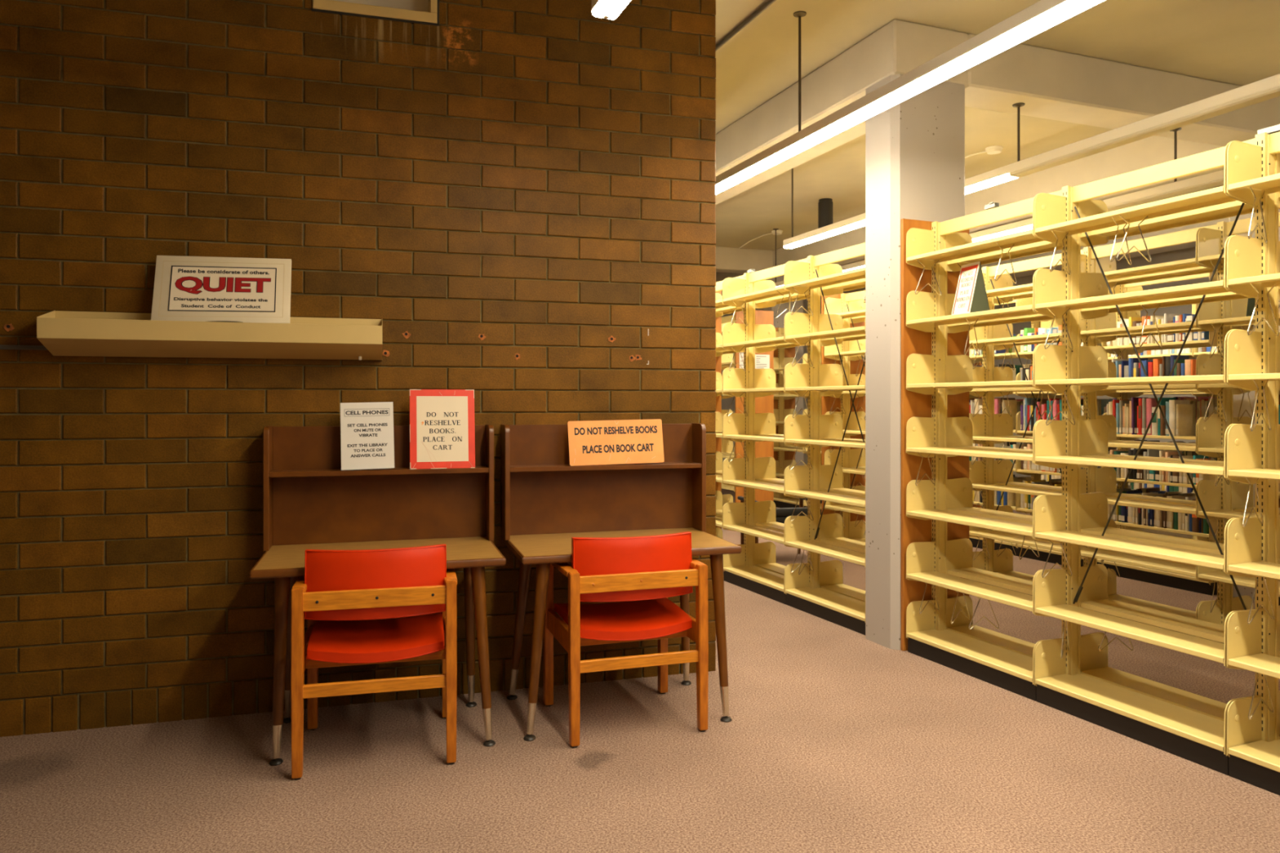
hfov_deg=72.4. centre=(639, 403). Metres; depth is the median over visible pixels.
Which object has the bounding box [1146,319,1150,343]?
book
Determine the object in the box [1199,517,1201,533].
book
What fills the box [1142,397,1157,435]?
book
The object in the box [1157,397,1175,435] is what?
book
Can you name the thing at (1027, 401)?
book
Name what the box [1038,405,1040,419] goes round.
book
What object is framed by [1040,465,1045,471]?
book
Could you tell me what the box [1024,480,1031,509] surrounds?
book
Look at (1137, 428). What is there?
book
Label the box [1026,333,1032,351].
book
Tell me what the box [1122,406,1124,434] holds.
book
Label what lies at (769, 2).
conduit
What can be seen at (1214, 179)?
pendant light
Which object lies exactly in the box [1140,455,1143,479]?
book
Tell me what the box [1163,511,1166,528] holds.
book
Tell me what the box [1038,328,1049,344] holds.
book
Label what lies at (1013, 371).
book
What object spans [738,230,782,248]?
smoke detector
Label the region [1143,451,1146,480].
book
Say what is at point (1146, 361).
book
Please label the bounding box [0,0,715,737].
wall
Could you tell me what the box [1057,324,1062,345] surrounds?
book
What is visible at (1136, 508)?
book
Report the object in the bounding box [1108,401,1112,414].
book
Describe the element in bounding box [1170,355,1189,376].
book
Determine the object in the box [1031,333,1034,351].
book
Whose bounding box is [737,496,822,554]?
office chair
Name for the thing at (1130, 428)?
book
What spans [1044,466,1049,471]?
book
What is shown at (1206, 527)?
book
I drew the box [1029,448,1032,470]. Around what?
book
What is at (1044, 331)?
book
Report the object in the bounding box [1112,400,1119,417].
book
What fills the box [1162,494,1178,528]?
book
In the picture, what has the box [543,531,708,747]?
armchair
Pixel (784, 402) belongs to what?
bookshelf
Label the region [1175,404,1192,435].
book
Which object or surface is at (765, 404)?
bookshelf
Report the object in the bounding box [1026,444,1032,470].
book
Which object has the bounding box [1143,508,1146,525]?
book
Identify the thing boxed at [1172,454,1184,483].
book
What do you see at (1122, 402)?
book
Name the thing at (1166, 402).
book
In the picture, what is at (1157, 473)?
book
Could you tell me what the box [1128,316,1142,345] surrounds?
book
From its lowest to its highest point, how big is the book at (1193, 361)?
0.211 m
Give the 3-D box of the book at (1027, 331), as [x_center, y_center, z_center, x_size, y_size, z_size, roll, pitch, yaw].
[3.451,-0.554,7.717,0.144,0.210,0.036,0,0,-23]
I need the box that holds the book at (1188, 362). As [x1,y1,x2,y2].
[1185,359,1191,375]
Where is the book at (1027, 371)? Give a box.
[1025,368,1029,380]
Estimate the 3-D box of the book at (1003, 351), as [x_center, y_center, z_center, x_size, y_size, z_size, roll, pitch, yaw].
[3.302,-0.534,8.048,0.117,0.169,0.045,0,0,-23]
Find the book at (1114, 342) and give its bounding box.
[1112,322,1117,346]
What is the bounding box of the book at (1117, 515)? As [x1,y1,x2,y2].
[1115,492,1118,521]
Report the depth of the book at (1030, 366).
7.63 m
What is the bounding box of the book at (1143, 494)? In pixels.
[1142,492,1158,524]
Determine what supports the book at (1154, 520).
on the bookshelf at (1175, 580)
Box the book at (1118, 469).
[1116,453,1120,478]
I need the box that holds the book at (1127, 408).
[1125,407,1129,434]
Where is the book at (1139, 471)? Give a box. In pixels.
[1136,454,1143,479]
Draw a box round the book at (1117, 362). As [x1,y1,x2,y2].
[1115,360,1121,377]
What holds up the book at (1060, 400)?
on the bookshelf at (1175, 580)
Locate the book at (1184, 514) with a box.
[1182,513,1185,530]
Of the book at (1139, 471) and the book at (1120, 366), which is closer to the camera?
the book at (1139, 471)
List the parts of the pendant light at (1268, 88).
hanger rod, hanger rod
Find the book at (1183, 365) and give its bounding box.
[1181,363,1185,375]
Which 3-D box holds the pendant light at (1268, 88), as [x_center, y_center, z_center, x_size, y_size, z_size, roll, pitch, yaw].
[2.737,-1.744,4.181,0.097,0.742,7.800,0,0,-21]
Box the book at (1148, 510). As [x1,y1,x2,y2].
[1147,509,1150,526]
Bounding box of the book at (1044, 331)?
[1042,328,1047,334]
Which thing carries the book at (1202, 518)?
on the bookshelf at (1175, 580)
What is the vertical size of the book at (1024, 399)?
0.274 m
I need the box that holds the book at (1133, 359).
[1131,357,1147,377]
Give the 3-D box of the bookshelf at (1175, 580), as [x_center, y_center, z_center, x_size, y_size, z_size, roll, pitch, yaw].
[3.722,0.174,7.468,0.473,2.372,2.655,0,0,-23]
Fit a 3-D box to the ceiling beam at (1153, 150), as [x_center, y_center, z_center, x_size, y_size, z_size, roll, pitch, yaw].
[2.613,-1.964,10.822,0.516,0.303,9.737,0,0,-21]
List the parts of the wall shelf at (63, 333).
panel, underside panel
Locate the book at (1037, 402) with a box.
[1035,401,1039,421]
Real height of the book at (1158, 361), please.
0.227 m
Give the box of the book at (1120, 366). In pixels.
[1119,364,1121,377]
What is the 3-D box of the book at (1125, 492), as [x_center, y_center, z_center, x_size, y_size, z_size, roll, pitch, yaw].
[3.826,0.811,6.876,0.162,0.236,0.026,0,0,-23]
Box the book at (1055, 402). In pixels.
[1053,400,1059,420]
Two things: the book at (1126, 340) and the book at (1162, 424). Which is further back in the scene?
the book at (1126, 340)
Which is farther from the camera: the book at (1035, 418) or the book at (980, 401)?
the book at (980, 401)
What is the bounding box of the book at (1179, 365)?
[1177,363,1181,376]
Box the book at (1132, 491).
[1126,490,1142,522]
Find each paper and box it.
[739,352,743,368]
[755,354,769,368]
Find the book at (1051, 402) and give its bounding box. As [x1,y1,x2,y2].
[1050,400,1053,419]
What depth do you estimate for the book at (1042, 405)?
7.51 m
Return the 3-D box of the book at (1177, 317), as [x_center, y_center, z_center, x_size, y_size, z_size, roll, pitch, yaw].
[3.996,-0.545,6.441,0.132,0.192,0.030,0,0,-23]
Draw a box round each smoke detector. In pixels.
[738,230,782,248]
[964,145,1003,158]
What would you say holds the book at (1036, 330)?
on the bookshelf at (1175, 580)
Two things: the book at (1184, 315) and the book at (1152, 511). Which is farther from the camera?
the book at (1152, 511)
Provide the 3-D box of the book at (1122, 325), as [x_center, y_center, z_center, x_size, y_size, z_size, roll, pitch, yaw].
[3.822,-0.555,6.857,0.145,0.212,0.022,0,0,-23]
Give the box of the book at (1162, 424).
[1160,405,1165,435]
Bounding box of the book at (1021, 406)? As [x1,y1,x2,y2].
[1020,404,1023,430]
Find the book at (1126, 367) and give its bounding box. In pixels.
[1124,365,1128,377]
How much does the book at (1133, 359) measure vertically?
0.244 m
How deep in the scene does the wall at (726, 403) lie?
15.68 m
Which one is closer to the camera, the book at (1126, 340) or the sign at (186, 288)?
the sign at (186, 288)
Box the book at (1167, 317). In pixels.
[1164,313,1179,342]
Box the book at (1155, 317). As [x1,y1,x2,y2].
[1154,316,1164,342]
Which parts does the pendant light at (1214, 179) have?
hanger rod, hanger rod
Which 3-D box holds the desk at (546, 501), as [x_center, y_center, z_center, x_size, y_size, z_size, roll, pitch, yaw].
[-0.096,0.730,3.934,0.972,1.260,0.670,0,0,-16]
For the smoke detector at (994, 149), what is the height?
0.165 m
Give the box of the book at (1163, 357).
[1162,355,1167,376]
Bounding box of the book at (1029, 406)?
[1029,405,1031,431]
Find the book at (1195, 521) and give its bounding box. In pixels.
[1191,499,1199,533]
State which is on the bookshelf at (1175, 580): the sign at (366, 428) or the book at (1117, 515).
the book at (1117, 515)
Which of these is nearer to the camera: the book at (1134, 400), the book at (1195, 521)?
the book at (1195, 521)
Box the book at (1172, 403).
[1168,400,1190,435]
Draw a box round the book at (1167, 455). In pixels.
[1164,451,1182,482]
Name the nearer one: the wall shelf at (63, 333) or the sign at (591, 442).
the wall shelf at (63, 333)
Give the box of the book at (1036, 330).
[1034,328,1038,347]
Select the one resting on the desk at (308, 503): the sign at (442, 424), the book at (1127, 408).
the sign at (442, 424)
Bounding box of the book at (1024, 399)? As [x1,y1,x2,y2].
[1022,399,1024,430]
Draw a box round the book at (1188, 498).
[1185,496,1195,531]
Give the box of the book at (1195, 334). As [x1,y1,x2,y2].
[1193,314,1197,340]
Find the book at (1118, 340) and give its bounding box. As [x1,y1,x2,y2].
[1116,321,1120,345]
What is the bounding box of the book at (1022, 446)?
[1021,445,1026,469]
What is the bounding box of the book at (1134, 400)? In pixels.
[1131,397,1142,434]
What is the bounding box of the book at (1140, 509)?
[1137,507,1142,524]
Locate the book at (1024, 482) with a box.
[1022,480,1031,508]
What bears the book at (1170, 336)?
on the bookshelf at (1175, 580)
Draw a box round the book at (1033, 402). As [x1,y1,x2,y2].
[1031,399,1047,431]
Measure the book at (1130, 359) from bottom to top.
0.244 m
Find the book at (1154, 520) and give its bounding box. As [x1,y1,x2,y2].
[1153,509,1155,526]
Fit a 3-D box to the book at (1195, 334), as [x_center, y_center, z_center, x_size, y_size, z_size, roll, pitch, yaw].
[4.051,-0.543,6.313,0.129,0.187,0.036,0,0,-23]
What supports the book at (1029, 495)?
on the bookshelf at (1175, 580)
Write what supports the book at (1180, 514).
on the bookshelf at (1175, 580)
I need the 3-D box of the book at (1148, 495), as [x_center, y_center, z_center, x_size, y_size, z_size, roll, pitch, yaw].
[3.912,0.811,6.658,0.162,0.237,0.014,0,0,-23]
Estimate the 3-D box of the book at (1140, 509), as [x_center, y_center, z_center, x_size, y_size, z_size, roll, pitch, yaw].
[3.875,0.832,6.708,0.135,0.196,0.026,0,0,-23]
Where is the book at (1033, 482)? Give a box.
[1031,481,1048,510]
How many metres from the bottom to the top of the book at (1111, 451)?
0.216 m
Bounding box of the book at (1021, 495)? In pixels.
[1020,493,1022,508]
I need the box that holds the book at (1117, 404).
[1115,403,1119,434]
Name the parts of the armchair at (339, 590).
leg, armrest, rail, leg, rail, seat, seat rail, backrest, leg, rail, armrest, leg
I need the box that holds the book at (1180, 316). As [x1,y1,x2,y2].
[1178,315,1182,341]
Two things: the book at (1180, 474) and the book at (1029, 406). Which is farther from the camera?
the book at (1029, 406)
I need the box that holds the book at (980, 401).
[974,399,982,413]
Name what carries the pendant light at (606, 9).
hanging from the ceiling
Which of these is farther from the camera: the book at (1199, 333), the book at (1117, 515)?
the book at (1117, 515)
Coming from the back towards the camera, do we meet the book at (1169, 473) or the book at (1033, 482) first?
the book at (1033, 482)
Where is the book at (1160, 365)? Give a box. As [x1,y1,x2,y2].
[1159,364,1162,376]
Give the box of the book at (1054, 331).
[1052,328,1057,345]
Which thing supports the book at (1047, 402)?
on the bookshelf at (1175, 580)
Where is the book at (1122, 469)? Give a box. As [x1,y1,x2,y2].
[1120,453,1128,478]
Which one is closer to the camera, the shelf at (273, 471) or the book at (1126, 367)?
the shelf at (273, 471)
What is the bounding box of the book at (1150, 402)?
[1146,398,1156,435]
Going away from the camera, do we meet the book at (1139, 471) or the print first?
the book at (1139, 471)
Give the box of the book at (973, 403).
[972,402,974,413]
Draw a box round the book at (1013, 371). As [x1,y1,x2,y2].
[1011,368,1015,381]
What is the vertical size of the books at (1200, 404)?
1.595 m
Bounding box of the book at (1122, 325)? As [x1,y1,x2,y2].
[1120,318,1128,345]
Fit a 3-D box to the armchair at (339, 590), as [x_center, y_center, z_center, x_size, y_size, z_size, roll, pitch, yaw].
[-1.040,0.954,3.481,0.593,0.812,0.550,0,0,-14]
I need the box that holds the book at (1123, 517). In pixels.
[1120,506,1126,522]
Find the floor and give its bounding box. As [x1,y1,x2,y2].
[0,488,1279,852]
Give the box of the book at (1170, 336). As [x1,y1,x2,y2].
[1167,320,1173,342]
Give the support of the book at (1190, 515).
on the bookshelf at (1175, 580)
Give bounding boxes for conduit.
[715,0,776,50]
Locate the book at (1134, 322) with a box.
[1132,320,1142,344]
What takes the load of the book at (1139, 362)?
on the bookshelf at (1175, 580)
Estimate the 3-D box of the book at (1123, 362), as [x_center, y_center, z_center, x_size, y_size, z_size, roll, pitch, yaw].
[3.829,-0.217,6.855,0.155,0.226,0.014,0,0,-23]
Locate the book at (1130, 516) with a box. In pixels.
[1127,493,1141,523]
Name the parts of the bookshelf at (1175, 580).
panel, shelf, shelf, shelf, shelf, rail, shelf, shelf, shelf, shelf, shelf, shelf, shelf, shelf, shelf, shelf, shelf, shelf, rail, shelf, shelf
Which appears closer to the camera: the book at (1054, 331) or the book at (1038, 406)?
the book at (1054, 331)
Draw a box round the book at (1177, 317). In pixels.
[1174,315,1179,342]
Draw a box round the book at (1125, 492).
[1118,490,1132,521]
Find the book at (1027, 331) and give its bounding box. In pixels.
[1023,328,1034,351]
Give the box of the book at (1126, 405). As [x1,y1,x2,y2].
[1124,403,1129,434]
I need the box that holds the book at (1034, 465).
[1033,464,1036,471]
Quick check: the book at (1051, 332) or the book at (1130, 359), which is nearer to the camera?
the book at (1130, 359)
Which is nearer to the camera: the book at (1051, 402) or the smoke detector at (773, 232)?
the book at (1051, 402)
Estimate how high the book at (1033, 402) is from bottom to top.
0.278 m
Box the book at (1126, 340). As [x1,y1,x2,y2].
[1123,319,1128,345]
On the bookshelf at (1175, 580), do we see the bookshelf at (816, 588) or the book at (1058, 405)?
the book at (1058, 405)
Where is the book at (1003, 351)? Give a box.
[994,349,1005,354]
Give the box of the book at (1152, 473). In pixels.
[1148,470,1155,480]
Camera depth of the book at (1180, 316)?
6.39 m
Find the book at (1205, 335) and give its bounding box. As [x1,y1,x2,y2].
[1201,331,1208,340]
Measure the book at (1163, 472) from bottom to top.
0.187 m
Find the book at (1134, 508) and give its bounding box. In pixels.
[1132,506,1135,524]
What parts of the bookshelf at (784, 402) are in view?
shelf, shelf, shelf, panel, shelf, shelf, shelf, shelf, shelf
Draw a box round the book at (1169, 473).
[1168,457,1170,482]
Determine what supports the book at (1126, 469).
on the bookshelf at (1175, 580)
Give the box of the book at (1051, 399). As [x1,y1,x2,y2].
[1049,398,1062,420]
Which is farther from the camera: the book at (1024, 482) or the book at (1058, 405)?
the book at (1024, 482)
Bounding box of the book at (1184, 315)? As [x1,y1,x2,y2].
[1182,313,1194,341]
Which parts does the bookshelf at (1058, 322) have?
shelf, shelf, shelf, shelf, shelf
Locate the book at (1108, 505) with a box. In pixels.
[1107,504,1111,519]
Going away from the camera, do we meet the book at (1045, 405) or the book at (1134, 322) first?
the book at (1134, 322)
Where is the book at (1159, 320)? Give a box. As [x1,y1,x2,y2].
[1157,319,1160,342]
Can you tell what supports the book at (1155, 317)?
on the bookshelf at (1175, 580)
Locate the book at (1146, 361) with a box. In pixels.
[1145,360,1152,374]
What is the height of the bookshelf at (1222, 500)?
2.372 m
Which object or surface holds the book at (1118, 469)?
on the bookshelf at (1175, 580)
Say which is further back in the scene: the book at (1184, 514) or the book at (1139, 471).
the book at (1139, 471)
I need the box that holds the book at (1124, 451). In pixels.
[1113,450,1128,473]
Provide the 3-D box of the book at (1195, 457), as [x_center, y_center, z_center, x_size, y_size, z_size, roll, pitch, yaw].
[4.058,0.483,6.332,0.144,0.210,0.022,0,0,-23]
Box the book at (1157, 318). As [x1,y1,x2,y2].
[1156,317,1164,342]
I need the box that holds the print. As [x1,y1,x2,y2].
[755,355,766,368]
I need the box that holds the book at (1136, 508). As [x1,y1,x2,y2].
[1135,493,1142,524]
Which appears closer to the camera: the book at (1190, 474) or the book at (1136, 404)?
the book at (1190, 474)
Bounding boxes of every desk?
[249,424,506,765]
[500,422,741,741]
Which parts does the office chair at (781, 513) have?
leg, armrest, leg, seat, backrest, leg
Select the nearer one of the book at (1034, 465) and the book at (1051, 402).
the book at (1051, 402)
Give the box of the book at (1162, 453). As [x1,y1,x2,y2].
[1159,450,1175,481]
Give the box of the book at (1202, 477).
[1198,473,1208,481]
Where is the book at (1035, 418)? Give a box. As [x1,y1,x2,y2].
[1034,406,1036,424]
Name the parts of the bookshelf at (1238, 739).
panel, shelf, shelf, shelf, shelf, shelf, shelf, shelf, shelf, shelf, shelf, shelf, shelf, rail, shelf, shelf, shelf, shelf, shelf, shelf, shelf, shelf, shelf, shelf, shelf, shelf, shelf, shelf, rail, shelf, shelf, shelf, shelf, shelf, shelf, shelf, shelf, shelf, rail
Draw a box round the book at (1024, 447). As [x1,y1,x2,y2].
[1023,446,1026,470]
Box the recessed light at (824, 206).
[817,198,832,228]
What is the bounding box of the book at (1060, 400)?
[1059,399,1062,420]
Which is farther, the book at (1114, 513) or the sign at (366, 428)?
the book at (1114, 513)
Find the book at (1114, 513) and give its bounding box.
[1112,488,1130,521]
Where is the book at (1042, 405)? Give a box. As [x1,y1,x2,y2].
[1041,404,1044,419]
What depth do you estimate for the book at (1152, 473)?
6.59 m
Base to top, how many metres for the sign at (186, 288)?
0.306 m
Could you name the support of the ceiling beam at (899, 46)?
attached to the wall at (726, 403)
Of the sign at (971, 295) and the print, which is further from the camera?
the print
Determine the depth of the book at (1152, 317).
6.59 m
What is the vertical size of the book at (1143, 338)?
0.212 m
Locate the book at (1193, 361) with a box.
[1191,359,1196,384]
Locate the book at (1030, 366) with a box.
[1030,366,1031,380]
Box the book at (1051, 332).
[1049,327,1057,344]
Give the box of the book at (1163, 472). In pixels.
[1161,456,1164,482]
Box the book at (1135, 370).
[1133,362,1138,377]
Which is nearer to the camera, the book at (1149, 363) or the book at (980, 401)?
the book at (1149, 363)
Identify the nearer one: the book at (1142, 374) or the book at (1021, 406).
the book at (1142, 374)
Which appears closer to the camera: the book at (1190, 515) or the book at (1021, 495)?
the book at (1190, 515)
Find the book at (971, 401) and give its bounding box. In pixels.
[970,400,974,413]
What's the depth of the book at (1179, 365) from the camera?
6.39 m
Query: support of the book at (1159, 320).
on the bookshelf at (1175, 580)
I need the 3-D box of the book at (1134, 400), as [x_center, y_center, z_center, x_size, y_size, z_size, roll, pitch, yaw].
[3.867,0.099,6.770,0.171,0.287,0.014,0,0,-23]
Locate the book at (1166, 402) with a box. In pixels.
[1165,401,1168,435]
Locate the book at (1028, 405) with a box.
[1027,404,1031,431]
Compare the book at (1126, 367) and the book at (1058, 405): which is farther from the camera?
the book at (1058, 405)
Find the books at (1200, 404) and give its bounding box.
[968,325,1279,509]
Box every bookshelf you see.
[715,242,865,635]
[721,310,773,506]
[773,327,821,515]
[821,212,1279,644]
[900,124,1279,795]
[968,271,1217,595]
[1040,303,1217,542]
[1278,391,1279,605]
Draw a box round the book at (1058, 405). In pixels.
[1057,404,1059,420]
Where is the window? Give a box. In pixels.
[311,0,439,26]
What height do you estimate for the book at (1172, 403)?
0.265 m
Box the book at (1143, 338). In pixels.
[1141,315,1150,343]
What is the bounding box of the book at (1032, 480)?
[1030,480,1045,509]
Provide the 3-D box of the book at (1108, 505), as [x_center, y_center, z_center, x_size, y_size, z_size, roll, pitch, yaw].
[3.776,0.815,6.959,0.157,0.230,0.030,0,0,-23]
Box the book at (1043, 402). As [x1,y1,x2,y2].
[1040,400,1048,415]
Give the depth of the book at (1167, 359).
6.49 m
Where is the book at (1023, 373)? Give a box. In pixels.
[1022,368,1029,380]
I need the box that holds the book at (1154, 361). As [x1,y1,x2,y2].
[1152,359,1156,385]
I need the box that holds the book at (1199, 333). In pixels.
[1197,331,1201,340]
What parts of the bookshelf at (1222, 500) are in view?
panel, shelf, shelf, shelf, shelf, shelf, shelf, rail, shelf, shelf, shelf, shelf, shelf, shelf, shelf, shelf, shelf, shelf, shelf, shelf, shelf, shelf, shelf, shelf, rail, shelf, shelf, shelf, shelf, shelf, shelf, shelf, shelf, shelf, shelf, shelf, shelf, rail, shelf, shelf, shelf, shelf, shelf, shelf, shelf, shelf, rail, shelf, shelf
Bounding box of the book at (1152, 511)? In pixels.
[1150,495,1162,526]
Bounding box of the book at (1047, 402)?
[1046,400,1049,419]
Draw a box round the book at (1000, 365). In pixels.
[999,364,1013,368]
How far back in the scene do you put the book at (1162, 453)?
6.53 m
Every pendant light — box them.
[591,0,631,19]
[715,0,1104,194]
[773,127,1224,287]
[783,73,1279,248]
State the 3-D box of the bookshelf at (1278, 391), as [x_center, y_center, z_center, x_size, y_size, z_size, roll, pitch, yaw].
[4.735,0.174,5.109,0.473,2.372,1.790,0,0,-23]
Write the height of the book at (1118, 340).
0.188 m
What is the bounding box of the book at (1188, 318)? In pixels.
[1186,315,1193,341]
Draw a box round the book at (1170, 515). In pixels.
[1166,495,1186,528]
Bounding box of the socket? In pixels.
[602,13,609,18]
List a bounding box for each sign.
[151,255,291,323]
[340,401,395,471]
[409,389,475,469]
[567,418,664,466]
[951,261,990,315]
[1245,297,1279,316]
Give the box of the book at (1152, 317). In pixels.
[1150,315,1164,343]
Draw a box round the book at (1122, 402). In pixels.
[1119,400,1131,434]
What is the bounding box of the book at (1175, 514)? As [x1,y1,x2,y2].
[1173,511,1177,529]
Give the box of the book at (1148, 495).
[1146,493,1162,525]
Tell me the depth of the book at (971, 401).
8.28 m
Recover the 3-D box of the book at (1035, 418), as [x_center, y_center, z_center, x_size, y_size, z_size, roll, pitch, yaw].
[3.494,0.133,7.626,0.151,0.220,0.014,0,0,-23]
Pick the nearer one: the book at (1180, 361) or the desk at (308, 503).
the desk at (308, 503)
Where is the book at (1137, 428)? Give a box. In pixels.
[1136,405,1138,435]
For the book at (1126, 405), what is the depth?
6.80 m
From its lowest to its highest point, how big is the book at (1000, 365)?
0.250 m
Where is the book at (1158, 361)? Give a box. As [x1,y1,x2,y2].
[1156,359,1162,376]
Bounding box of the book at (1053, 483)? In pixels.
[1049,482,1062,485]
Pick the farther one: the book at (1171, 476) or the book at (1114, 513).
the book at (1114, 513)
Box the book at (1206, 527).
[1203,518,1208,533]
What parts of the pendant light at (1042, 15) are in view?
hanger rod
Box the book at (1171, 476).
[1169,454,1182,482]
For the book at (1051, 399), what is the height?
0.282 m
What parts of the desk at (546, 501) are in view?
panel, leg, leg, panel, leg, panel, leg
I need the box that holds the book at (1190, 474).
[1188,473,1193,484]
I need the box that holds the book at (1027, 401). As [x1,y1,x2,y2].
[1024,398,1039,431]
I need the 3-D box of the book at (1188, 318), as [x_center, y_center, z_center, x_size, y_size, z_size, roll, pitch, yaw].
[4.024,-0.540,6.348,0.125,0.182,0.045,0,0,-23]
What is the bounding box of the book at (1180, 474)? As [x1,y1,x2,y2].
[1178,455,1193,484]
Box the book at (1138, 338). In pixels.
[1136,323,1140,344]
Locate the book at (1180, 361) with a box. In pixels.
[1173,359,1185,376]
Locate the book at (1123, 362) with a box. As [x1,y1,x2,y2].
[1121,360,1128,377]
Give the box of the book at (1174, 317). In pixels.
[1173,316,1175,342]
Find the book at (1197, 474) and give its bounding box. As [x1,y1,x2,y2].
[1195,458,1210,484]
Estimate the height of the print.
0.153 m
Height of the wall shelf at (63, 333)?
0.192 m
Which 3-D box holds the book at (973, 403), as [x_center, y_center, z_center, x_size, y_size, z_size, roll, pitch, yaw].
[3.223,0.118,8.291,0.170,0.249,0.036,0,0,-23]
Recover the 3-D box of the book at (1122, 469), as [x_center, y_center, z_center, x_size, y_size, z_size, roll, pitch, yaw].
[3.827,0.490,6.853,0.135,0.196,0.045,0,0,-23]
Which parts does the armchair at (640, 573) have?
leg, rail, armrest, leg, seat, backrest, seat rail, rail, leg, rail, armrest, leg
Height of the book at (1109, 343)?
0.181 m
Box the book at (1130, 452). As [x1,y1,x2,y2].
[1128,450,1133,479]
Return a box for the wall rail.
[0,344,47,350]
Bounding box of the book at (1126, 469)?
[1124,453,1128,479]
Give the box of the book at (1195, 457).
[1192,455,1208,484]
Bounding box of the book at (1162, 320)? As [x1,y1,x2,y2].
[1160,319,1164,342]
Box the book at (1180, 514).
[1177,512,1182,530]
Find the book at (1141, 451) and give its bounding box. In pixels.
[1133,448,1146,479]
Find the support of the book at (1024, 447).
on the bookshelf at (1175, 580)
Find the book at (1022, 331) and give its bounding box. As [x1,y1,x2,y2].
[1020,329,1024,351]
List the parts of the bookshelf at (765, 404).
shelf, shelf, shelf, shelf, rail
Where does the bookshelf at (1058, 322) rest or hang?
on the floor
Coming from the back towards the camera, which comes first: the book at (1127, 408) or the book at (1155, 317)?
the book at (1127, 408)
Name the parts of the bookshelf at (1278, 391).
panel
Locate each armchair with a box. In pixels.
[290,543,457,780]
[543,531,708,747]
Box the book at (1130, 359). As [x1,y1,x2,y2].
[1128,357,1131,377]
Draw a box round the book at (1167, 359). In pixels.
[1164,356,1170,376]
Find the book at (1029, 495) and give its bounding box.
[1027,494,1031,509]
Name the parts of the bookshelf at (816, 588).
panel, shelf, shelf, shelf, shelf, shelf, shelf, shelf, shelf, shelf, rail, shelf, shelf, shelf, shelf, shelf, shelf, shelf, shelf, shelf, shelf, shelf, shelf, rail, shelf, shelf, shelf, shelf, shelf, shelf, shelf, shelf, shelf, rail, shelf, shelf, shelf, shelf, shelf, shelf, shelf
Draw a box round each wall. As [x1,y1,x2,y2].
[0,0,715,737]
[721,294,821,465]
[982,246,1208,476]
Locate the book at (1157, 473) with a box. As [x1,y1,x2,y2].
[1155,470,1159,481]
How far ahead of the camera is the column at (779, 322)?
12.23 m
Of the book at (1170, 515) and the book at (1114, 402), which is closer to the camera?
the book at (1170, 515)
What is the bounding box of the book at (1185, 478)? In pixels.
[1182,457,1193,484]
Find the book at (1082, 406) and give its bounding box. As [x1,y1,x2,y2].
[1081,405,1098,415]
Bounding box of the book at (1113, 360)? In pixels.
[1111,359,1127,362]
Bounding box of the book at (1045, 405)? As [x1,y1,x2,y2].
[1044,404,1046,419]
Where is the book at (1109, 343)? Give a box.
[1106,341,1112,346]
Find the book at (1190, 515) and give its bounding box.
[1189,514,1191,532]
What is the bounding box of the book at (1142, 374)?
[1140,360,1145,377]
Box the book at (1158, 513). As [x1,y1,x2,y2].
[1155,496,1162,527]
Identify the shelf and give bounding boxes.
[36,310,382,359]
[268,466,488,477]
[510,462,701,471]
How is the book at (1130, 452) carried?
on the bookshelf at (1175, 580)
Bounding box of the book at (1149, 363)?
[1147,361,1152,377]
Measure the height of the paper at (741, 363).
0.270 m
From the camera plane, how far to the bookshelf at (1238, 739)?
3.98 m
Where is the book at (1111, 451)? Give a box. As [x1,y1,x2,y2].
[1110,449,1124,467]
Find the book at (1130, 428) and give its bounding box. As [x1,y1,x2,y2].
[1128,400,1131,434]
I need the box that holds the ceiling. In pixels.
[715,0,1279,250]
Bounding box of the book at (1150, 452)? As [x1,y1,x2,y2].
[1146,448,1163,480]
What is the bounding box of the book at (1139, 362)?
[1138,362,1140,377]
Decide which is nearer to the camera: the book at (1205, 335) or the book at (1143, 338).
the book at (1205, 335)
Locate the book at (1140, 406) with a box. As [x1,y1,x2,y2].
[1137,398,1142,435]
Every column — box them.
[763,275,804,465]
[865,73,964,649]
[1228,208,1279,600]
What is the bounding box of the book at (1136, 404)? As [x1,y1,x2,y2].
[1134,402,1138,434]
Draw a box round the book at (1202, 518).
[1201,518,1203,533]
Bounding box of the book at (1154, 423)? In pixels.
[1151,407,1157,435]
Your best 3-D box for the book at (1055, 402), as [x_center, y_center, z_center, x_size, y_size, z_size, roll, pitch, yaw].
[3.582,0.109,7.439,0.171,0.268,0.036,0,0,-23]

